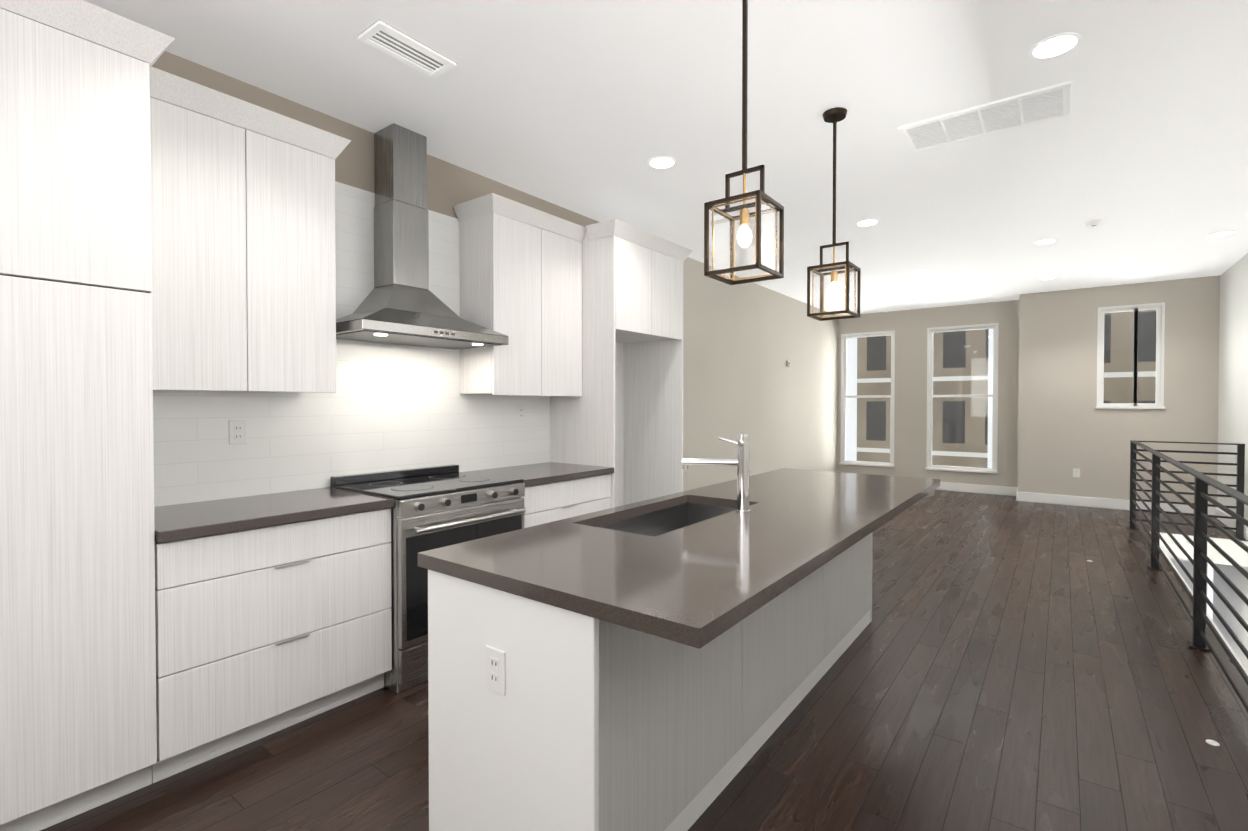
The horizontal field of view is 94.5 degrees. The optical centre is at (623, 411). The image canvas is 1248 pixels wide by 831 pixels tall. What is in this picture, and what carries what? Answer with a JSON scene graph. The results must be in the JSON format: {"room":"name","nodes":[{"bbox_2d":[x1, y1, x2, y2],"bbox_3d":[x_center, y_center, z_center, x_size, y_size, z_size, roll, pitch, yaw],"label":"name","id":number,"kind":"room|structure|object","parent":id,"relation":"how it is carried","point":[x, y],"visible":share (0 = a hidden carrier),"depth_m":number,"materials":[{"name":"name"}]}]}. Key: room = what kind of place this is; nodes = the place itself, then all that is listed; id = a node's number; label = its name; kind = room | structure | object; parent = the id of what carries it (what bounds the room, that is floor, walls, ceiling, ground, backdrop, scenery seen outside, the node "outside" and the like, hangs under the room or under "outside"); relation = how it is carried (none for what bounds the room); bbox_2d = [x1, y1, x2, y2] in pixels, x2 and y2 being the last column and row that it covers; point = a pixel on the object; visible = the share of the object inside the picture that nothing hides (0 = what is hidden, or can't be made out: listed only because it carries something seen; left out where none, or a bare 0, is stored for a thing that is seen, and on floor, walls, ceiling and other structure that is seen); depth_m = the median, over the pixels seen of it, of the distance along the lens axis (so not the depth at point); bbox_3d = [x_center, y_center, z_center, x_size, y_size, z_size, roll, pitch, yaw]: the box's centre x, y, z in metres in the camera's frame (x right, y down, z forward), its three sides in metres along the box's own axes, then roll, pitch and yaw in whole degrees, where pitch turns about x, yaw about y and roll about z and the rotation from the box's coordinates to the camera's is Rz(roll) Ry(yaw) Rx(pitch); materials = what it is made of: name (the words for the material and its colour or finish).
{"room":"kitchen","nodes":[
{"label":"kitchen","id":0,"kind":"room"},
{"bbox_2d":[40,490,1247,830],"bbox_3d":[1.866,1.413,3.830,4.820,0.200,12.500,1,1,37],"label":"floor","id":1,"kind":"structure","parent":0,"point":[1006,664],"depth_m":2.44,"materials":[{"name":"brown wood"}]},
{"bbox_2d":[0,0,174,830],"bbox_3d":[-2.105,0.025,1.837,0.660,2.630,0.954,1,1,37],"label":"pantry cabinet","id":2,"kind":"object","parent":1,"relation":"on","point":[78,724],"visible":1,"depth_m":1.85,"materials":[{"name":"white wood"}]},
{"bbox_2d":[152,487,393,782],"bbox_3d":[-1.594,0.870,2.550,0.625,0.920,0.889,1,1,37],"label":"base cabinet","id":3,"kind":"object","parent":1,"relation":"on","point":[273,612],"visible":0.98,"depth_m":2.31,"materials":[{"name":"white wood"}]},
{"bbox_2d":[330,464,525,692],"bbox_3d":[-1.047,0.834,3.189,0.723,0.975,0.786,1,1,37],"label":"range","id":4,"kind":"object","parent":1,"relation":"on","point":[435,507],"visible":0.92,"depth_m":2.85,"materials":[{"name":"silver metal"}]},
{"bbox_2d":[465,462,613,527],"bbox_3d":[-0.582,0.852,3.885,0.625,0.920,0.879,1,1,37],"label":"base cabinet","id":5,"kind":"object","parent":1,"relation":"on","point":[554,491],"visible":0.25,"depth_m":3.73,"materials":[{"name":"white wood"}]},
{"bbox_2d":[550,219,691,507],"bbox_3d":[-0.015,-0.012,4.579,0.675,2.630,1.040,1,1,37],"label":"tall cabinet","id":6,"kind":"object","parent":1,"relation":"on","point":[623,415],"visible":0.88,"depth_m":4.40,"materials":[{"name":"grey wood"}]},
{"bbox_2d":[425,500,883,830],"bbox_3d":[0.518,0.889,2.649,0.650,0.880,2.800,1,1,37],"label":"kitchen island","id":7,"kind":"object","parent":1,"relation":"on","point":[671,660],"depth_m":1.65,"materials":[{"name":"white wood"}]},
{"bbox_2d":[486,645,504,695],"bbox_3d":[-0.343,0.689,1.537,0.075,0.115,0.008,1,1,37],"label":"outlet","id":8,"kind":"object","parent":7,"relation":"attached to","point":[495,669],"visible":1,"depth_m":1.53,"materials":[{"name":"white plastic"}]},
{"bbox_2d":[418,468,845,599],"bbox_3d":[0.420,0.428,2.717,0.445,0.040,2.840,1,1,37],"label":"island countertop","id":9,"kind":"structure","parent":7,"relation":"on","point":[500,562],"depth_m":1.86,"materials":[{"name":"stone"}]},
{"bbox_2d":[682,434,750,513],"bbox_3d":[0.380,0.251,2.385,0.270,0.322,0.134,1,1,37],"label":"faucet","id":10,"kind":"object","parent":9,"relation":"on","point":[741,462],"visible":1,"depth_m":2.33,"materials":[{"name":"silver metal"}]},
{"bbox_2d":[522,473,940,651],"bbox_3d":[0.802,0.432,2.427,0.515,0.040,2.840,1,1,37],"label":"island countertop","id":11,"kind":"structure","parent":7,"relation":"on","point":[688,585],"depth_m":1.63,"materials":[{"name":"stone"}]},
{"bbox_2d":[1126,440,1247,711],"bbox_3d":[4.137,0.831,3.763,0.910,0.965,5.810,1,1,37],"label":"stair railing","id":12,"kind":"object","parent":1,"relation":"on","point":[1199,579],"visible":1,"depth_m":3.47,"materials":[{"name":"black metal"}]},
{"bbox_2d":[1206,739,1219,745],"bbox_3d":[2.366,1.329,2.320,0.040,0.009,0.040,1,1,37],"label":"cap","id":13,"kind":"object","parent":1,"relation":"on","point":[1212,742],"visible":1,"depth_m":2.31,"materials":[{"name":"white plastic"}]},
{"bbox_2d":[84,0,1247,315],"bbox_3d":[1.866,-1.637,3.789,4.820,0.100,12.500,1,1,37],"label":"ceiling","id":14,"kind":"structure","parent":0,"point":[588,108],"depth_m":3.05,"materials":[{"name":"white paint"}]},
{"bbox_2d":[357,20,456,77],"bbox_3d":[-0.934,-1.563,2.507,0.174,0.012,0.374,1,1,37],"label":"ceiling vent","id":15,"kind":"object","parent":14,"relation":"in","point":[382,36],"visible":0.98,"depth_m":2.49,"materials":[{"name":"white metal"}]},
{"bbox_2d":[648,156,675,168],"bbox_3d":[0.241,-1.581,3.667,0.178,0.007,0.178,1,1,37],"label":"recessed light","id":16,"kind":"object","parent":14,"relation":"in","point":[661,162],"visible":1,"depth_m":3.65,"materials":[{"name":"white plastic"}]},
{"bbox_2d":[704,0,783,284],"bbox_3d":[0.436,-1.025,2.087,0.212,1.072,0.212,1,1,37],"label":"pendant light","id":17,"kind":"object","parent":14,"relation":"hanging from","point":[744,234],"visible":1,"depth_m":2.08,"materials":[{"name":"brown metal"}]},
{"bbox_2d":[807,107,860,320],"bbox_3d":[1.112,-1.038,3.051,0.212,1.072,0.212,1,1,37],"label":"pendant light","id":18,"kind":"object","parent":14,"relation":"hanging from","point":[834,116],"visible":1,"depth_m":3.04,"materials":[{"name":"brown metal"}]},
{"bbox_2d":[856,219,878,225],"bbox_3d":[2.058,-1.597,4.887,0.178,0.007,0.178,1,1,37],"label":"recessed light","id":19,"kind":"object","parent":14,"relation":"in","point":[868,222],"visible":0.98,"depth_m":4.86,"materials":[{"name":"white plastic"}]},
{"bbox_2d":[898,81,1070,152],"bbox_3d":[1.940,-1.571,3.126,0.760,0.014,0.390,1,1,37],"label":"ceiling vent","id":20,"kind":"object","parent":14,"relation":"in","point":[1046,104],"visible":1,"depth_m":3.09,"materials":[{"name":"white metal"}]},
{"bbox_2d":[1034,239,1056,244],"bbox_3d":[3.985,-1.605,5.458,0.178,0.007,0.178,1,1,37],"label":"recessed light","id":21,"kind":"object","parent":14,"relation":"in","point":[1044,241],"visible":1,"depth_m":5.44,"materials":[{"name":"white plastic"}]},
{"bbox_2d":[1039,276,1056,279],"bbox_3d":[5.162,-1.626,7.026,0.178,0.007,0.178,1,1,37],"label":"recessed light","id":22,"kind":"object","parent":14,"relation":"in","point":[1048,277],"visible":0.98,"depth_m":7.00,"materials":[{"name":"white plastic"}]},
{"bbox_2d":[1029,32,1080,58],"bbox_3d":[1.847,-1.565,2.474,0.178,0.007,0.178,1,1,37],"label":"recessed light","id":23,"kind":"object","parent":14,"relation":"in","point":[1055,45],"visible":1,"depth_m":2.46,"materials":[{"name":"white plastic"}]},
{"bbox_2d":[1084,219,1104,226],"bbox_3d":[3.960,-1.583,4.863,0.136,0.036,0.136,1,1,37],"label":"smoke detector","id":24,"kind":"object","parent":14,"relation":"attached to","point":[1095,223],"visible":1,"depth_m":4.83,"materials":[{"name":"white plastic"}]},
{"bbox_2d":[1207,231,1235,236],"bbox_3d":[5.390,-1.601,5.209,0.178,0.007,0.178,1,1,37],"label":"recessed light","id":25,"kind":"object","parent":14,"relation":"in","point":[1223,233],"visible":0.98,"depth_m":5.21,"materials":[{"name":"white plastic"}]},
{"bbox_2d":[683,257,837,490],"bbox_3d":[-0.014,-0.156,5.236,0.100,2.900,12.500,1,1,37],"label":"wall","id":26,"kind":"structure","parent":0,"point":[743,343],"depth_m":7.37,"materials":[{"name":"beige paint"}]},
{"bbox_2d":[150,66,350,392],"bbox_3d":[-1.710,-0.694,2.575,0.385,1.212,0.816,1,1,37],"label":"upper cabinet","id":27,"kind":"object","parent":26,"relation":"attached to","point":[243,251],"visible":0.77,"depth_m":2.44,"materials":[{"name":"grey wood"}]},
{"bbox_2d":[153,181,549,506],"bbox_3d":[-1.346,-0.411,3.387,0.008,1.660,2.590,1,1,37],"label":"tile backsplash","id":28,"kind":"structure","parent":26,"relation":"attached to","point":[387,407],"depth_m":3.20,"materials":[{"name":"white tile"}]},
{"bbox_2d":[229,420,246,444],"bbox_3d":[-1.832,0.098,2.739,0.008,0.115,0.075,1,1,37],"label":"outlet","id":29,"kind":"object","parent":28,"relation":"attached to","point":[237,431],"visible":1,"depth_m":2.74,"materials":[{"name":"white plastic"}]},
{"bbox_2d":[517,405,524,420],"bbox_3d":[-0.744,0.008,4.172,0.008,0.115,0.075,1,1,37],"label":"outlet","id":30,"kind":"object","parent":28,"relation":"attached to","point":[520,412],"visible":1,"depth_m":4.17,"materials":[{"name":"white plastic"}]},
{"bbox_2d":[152,51,598,226],"bbox_3d":[-1.339,-1.411,3.387,0.004,0.340,4.420,1,1,37],"label":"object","id":31,"kind":"structure","parent":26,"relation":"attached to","point":[449,186],"depth_m":3.21,"materials":[{"name":"beige paint"}]},
{"bbox_2d":[336,123,508,349],"bbox_3d":[-1.153,-0.982,3.208,0.503,1.190,0.900,1,1,37],"label":"hood chimney","id":32,"kind":"object","parent":26,"relation":"attached to","point":[401,304],"visible":0.92,"depth_m":3.20,"materials":[{"name":"silver metal"}]},
{"bbox_2d":[453,193,586,396],"bbox_3d":[-0.678,-0.713,3.935,0.385,1.212,0.876,1,1,37],"label":"upper cabinet","id":33,"kind":"object","parent":26,"relation":"attached to","point":[520,276],"visible":1,"depth_m":3.73,"materials":[{"name":"grey wood"}]},
{"bbox_2d":[837,300,1207,611],"bbox_3d":[5.619,1.327,8.777,4.620,5.960,0.120,1,1,37],"label":"wall","id":34,"kind":"structure","parent":0,"point":[910,326],"depth_m":9.28,"materials":[{"name":"beige paint"}]},
{"bbox_2d":[839,330,894,467],"bbox_3d":[4.153,-0.212,9.844,0.890,2.268,0.140,1,1,37],"label":"window","id":35,"kind":"structure","parent":34,"relation":"in","point":[844,396],"depth_m":9.87,"materials":[{"name":"white"}]},
{"bbox_2d":[925,323,998,473],"bbox_3d":[5.265,-0.201,9.001,0.980,2.268,0.140,1,1,37],"label":"window","id":36,"kind":"structure","parent":34,"relation":"in","point":[931,332],"depth_m":8.99,"materials":[{"name":"white"}]},
{"bbox_2d":[935,482,1016,495],"bbox_3d":[4.799,1.175,9.307,2.606,0.130,0.020,1,1,37],"label":"baseboard","id":37,"kind":"structure","parent":34,"relation":"attached to","point":[961,487],"depth_m":8.84,"materials":[{"name":"white wood"}]},
{"bbox_2d":[1018,275,1219,504],"bbox_3d":[6.484,-0.189,7.712,1.980,2.900,0.500,1,1,37],"label":"wall","id":38,"kind":"structure","parent":0,"point":[1065,426],"depth_m":7.57,"materials":[{"name":"beige paint"}]},
{"bbox_2d":[1073,468,1079,476],"bbox_3d":[6.059,0.821,7.728,0.075,0.115,0.008,1,1,37],"label":"electrical outlet","id":39,"kind":"object","parent":38,"relation":"attached to","point":[1076,472],"visible":1,"depth_m":7.73,"materials":[{"name":"white plastic"}]},
{"bbox_2d":[1015,491,1213,514],"bbox_3d":[6.318,1.199,7.527,1.994,0.130,0.020,1,1,37],"label":"baseboard","id":40,"kind":"structure","parent":38,"relation":"attached to","point":[1120,504],"depth_m":7.63,"materials":[{"name":"white wood"}]},
{"bbox_2d":[1096,302,1164,408],"bbox_3d":[6.504,-0.700,7.426,0.670,1.328,0.140,1,1,37],"label":"window","id":41,"kind":"structure","parent":38,"relation":"in","point":[1159,349],"depth_m":7.38,"materials":[{"name":"white"}]},
{"bbox_2d":[1213,253,1247,669],"bbox_3d":[3.610,1.415,2.224,0.100,5.960,12.050,1,1,37],"label":"wall","id":42,"kind":"structure","parent":0,"point":[1233,384],"depth_m":6.31,"materials":[{"name":"white paint"}]},
{"bbox_2d":[1149,531,1247,675],"bbox_3d":[4.227,1.445,3.734,0.738,0.259,5.600,1,1,37],"label":"trim","id":43,"kind":"structure","parent":42,"relation":"attached to","point":[1234,551],"depth_m":5.85,"materials":[{"name":"white"}]},
{"bbox_2d":[1214,507,1247,539],"bbox_3d":[6.655,1.215,6.334,0.014,0.130,1.442,1,1,37],"label":"baseboard","id":44,"kind":"structure","parent":42,"relation":"attached to","point":[1228,522],"depth_m":6.42,"materials":[{"name":"white"}]},
{"label":"outside","id":45,"kind":"structure","parent":0,"visible":0},
{"bbox_2d":[846,309,1212,619],"bbox_3d":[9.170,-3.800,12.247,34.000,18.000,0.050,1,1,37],"label":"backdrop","id":46,"kind":"structure","parent":45,"point":[974,364],"depth_m":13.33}
]}

